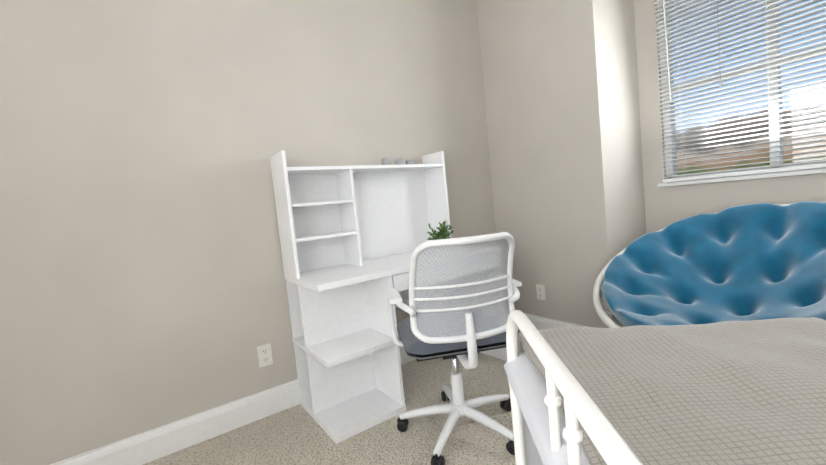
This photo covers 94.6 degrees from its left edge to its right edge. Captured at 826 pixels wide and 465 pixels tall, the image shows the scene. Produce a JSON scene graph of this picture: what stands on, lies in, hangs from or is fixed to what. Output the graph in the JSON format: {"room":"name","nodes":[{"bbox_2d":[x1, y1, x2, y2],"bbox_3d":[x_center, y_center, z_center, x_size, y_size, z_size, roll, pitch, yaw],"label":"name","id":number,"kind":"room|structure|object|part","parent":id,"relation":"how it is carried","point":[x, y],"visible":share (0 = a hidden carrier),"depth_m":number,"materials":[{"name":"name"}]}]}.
{"room":"bedroom","nodes":[
{"label":"bedroom","id":0,"kind":"room"},
{"bbox_2d":[0,0,495,464],"bbox_3d":[-1.042,-0.347,1.988,4.260,2.740,0.120,-8,5,-35],"label":"wall","id":1,"kind":"structure","parent":0,"point":[143,288],"depth_m":1.84,"materials":[{"name":"paint"}]},
{"bbox_2d":[50,346,414,464],"bbox_3d":[-0.877,0.943,2.025,4.020,0.140,0.016,-8,5,-35],"label":"baseboard","id":2,"kind":"structure","parent":1,"relation":"attached to","point":[157,442],"depth_m":1.87,"materials":[{"name":"white wood"}]},
{"bbox_2d":[257,343,272,367],"bbox_3d":[-0.806,0.671,2.077,0.072,0.115,0.012,-8,5,-35],"label":"outlet","id":3,"kind":"object","parent":1,"relation":"attached to","point":[264,352],"visible":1,"depth_m":2.08,"materials":[{"name":"white plastic"}]},
{"bbox_2d":[143,329,521,464],"bbox_3d":[0.525,1.035,0.522,4.790,0.100,4.330,-8,5,-35],"label":"floor","id":4,"kind":"structure","parent":0,"point":[296,435],"depth_m":1.81,"materials":[{"name":"carpet"}]},
{"bbox_2d":[270,151,506,443],"bbox_3d":[-0.074,0.213,2.272,1.220,1.400,0.500,-8,5,-35],"label":"desk","id":5,"kind":"object","parent":4,"relation":"on","point":[352,238],"visible":0.77,"depth_m":2.14,"materials":[{"name":"white laminate"}]},
{"bbox_2d":[382,158,394,164],"bbox_3d":[-0.167,-0.438,2.388,0.055,0.055,0.055,-2,6,43],"label":"jar","id":6,"kind":"object","parent":5,"relation":"on","point":[386,161],"depth_m":2.36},
{"bbox_2d":[395,159,408,164],"bbox_3d":[-0.086,-0.445,2.446,0.065,0.045,0.065,-2,6,43],"label":"jar","id":7,"kind":"object","parent":5,"relation":"on","point":[399,161],"depth_m":2.42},
{"bbox_2d":[427,221,453,239],"bbox_3d":[0.175,0.026,2.451,0.197,0.195,0.218,-8,5,-35],"label":"plant","id":8,"kind":"object","parent":5,"relation":"on","point":[441,233],"visible":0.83,"depth_m":2.42,"materials":[{"name":"green plant"}]},
{"bbox_2d":[385,232,521,464],"bbox_3d":[0.190,0.460,1.699,0.588,0.937,0.714,-6,4,-9],"label":"office chair","id":9,"kind":"object","parent":4,"relation":"on","point":[462,298],"visible":0.98,"depth_m":1.47,"materials":[{"name":"white plastic"}]},
{"bbox_3d":[0.177,0.455,1.772,0.470,0.070,0.460,-6,4,-9],"label":"seat","id":10,"kind":"part","parent":9,"relation":"part of","materials":[{"name":"grey fabric"}]},
{"bbox_2d":[504,310,825,464],"bbox_3d":[1.173,0.232,0.102,2.062,1.427,1.640,-5,4,4],"label":"bed","id":11,"kind":"object","parent":4,"relation":"on","point":[752,392],"visible":1,"depth_m":0.60,"materials":[{"name":"beige fabric"}]},
{"bbox_2d":[593,201,825,327],"bbox_3d":[1.474,0.349,1.760,1.106,0.901,1.208,-7,4,-23],"label":"papasan chair","id":12,"kind":"object","parent":4,"relation":"on","point":[757,261],"visible":0.54,"depth_m":1.91,"materials":[{"name":"blue fabric"}]},
{"bbox_2d":[477,0,621,327],"bbox_3d":[0.936,-0.595,2.749,0.120,2.740,0.920,-8,5,-35],"label":"wall","id":13,"kind":"structure","parent":0,"point":[544,72],"depth_m":2.63,"materials":[{"name":"paint"}]},
{"bbox_2d":[536,284,545,299],"bbox_3d":[0.949,0.445,2.834,0.012,0.115,0.072,-8,5,-35],"label":"outlet","id":14,"kind":"object","parent":13,"relation":"attached to","point":[540,290],"visible":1,"depth_m":2.83,"materials":[{"name":"white plastic"}]},
{"bbox_2d":[518,313,586,330],"bbox_3d":[1.007,0.703,2.803,0.016,0.140,0.920,-8,5,-35],"label":"baseboard","id":15,"kind":"structure","parent":13,"relation":"attached to","point":[541,323],"depth_m":2.82,"materials":[{"name":"white wood"}]},
{"bbox_2d":[603,0,645,326],"bbox_3d":[1.442,-0.515,2.617,0.530,2.500,0.120,-8,5,-35],"label":"wall","id":16,"kind":"structure","parent":0,"point":[622,72],"depth_m":2.51,"materials":[{"name":"paint"}]},
{"bbox_2d":[634,0,825,233],"bbox_3d":[2.042,-0.444,2.141,0.120,2.310,1.350,-8,5,-35],"label":"wall","id":17,"kind":"structure","parent":0,"point":[665,207],"depth_m":2.52,"materials":[{"name":"paint"}]},
{"bbox_2d":[655,0,825,186],"bbox_3d":[1.953,-0.947,2.077,0.176,1.285,1.150,-8,5,-35],"label":"window unit","id":18,"kind":"structure","parent":17,"relation":"in","point":[775,61],"depth_m":2.17,"materials":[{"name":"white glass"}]},
{"label":"outside","id":19,"kind":"structure","parent":0,"visible":0},
{"bbox_2d":[670,0,825,174],"bbox_3d":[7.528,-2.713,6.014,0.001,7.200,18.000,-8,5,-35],"label":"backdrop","id":20,"kind":"structure","parent":19,"point":[761,136],"depth_m":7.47,"materials":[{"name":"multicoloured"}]}
]}

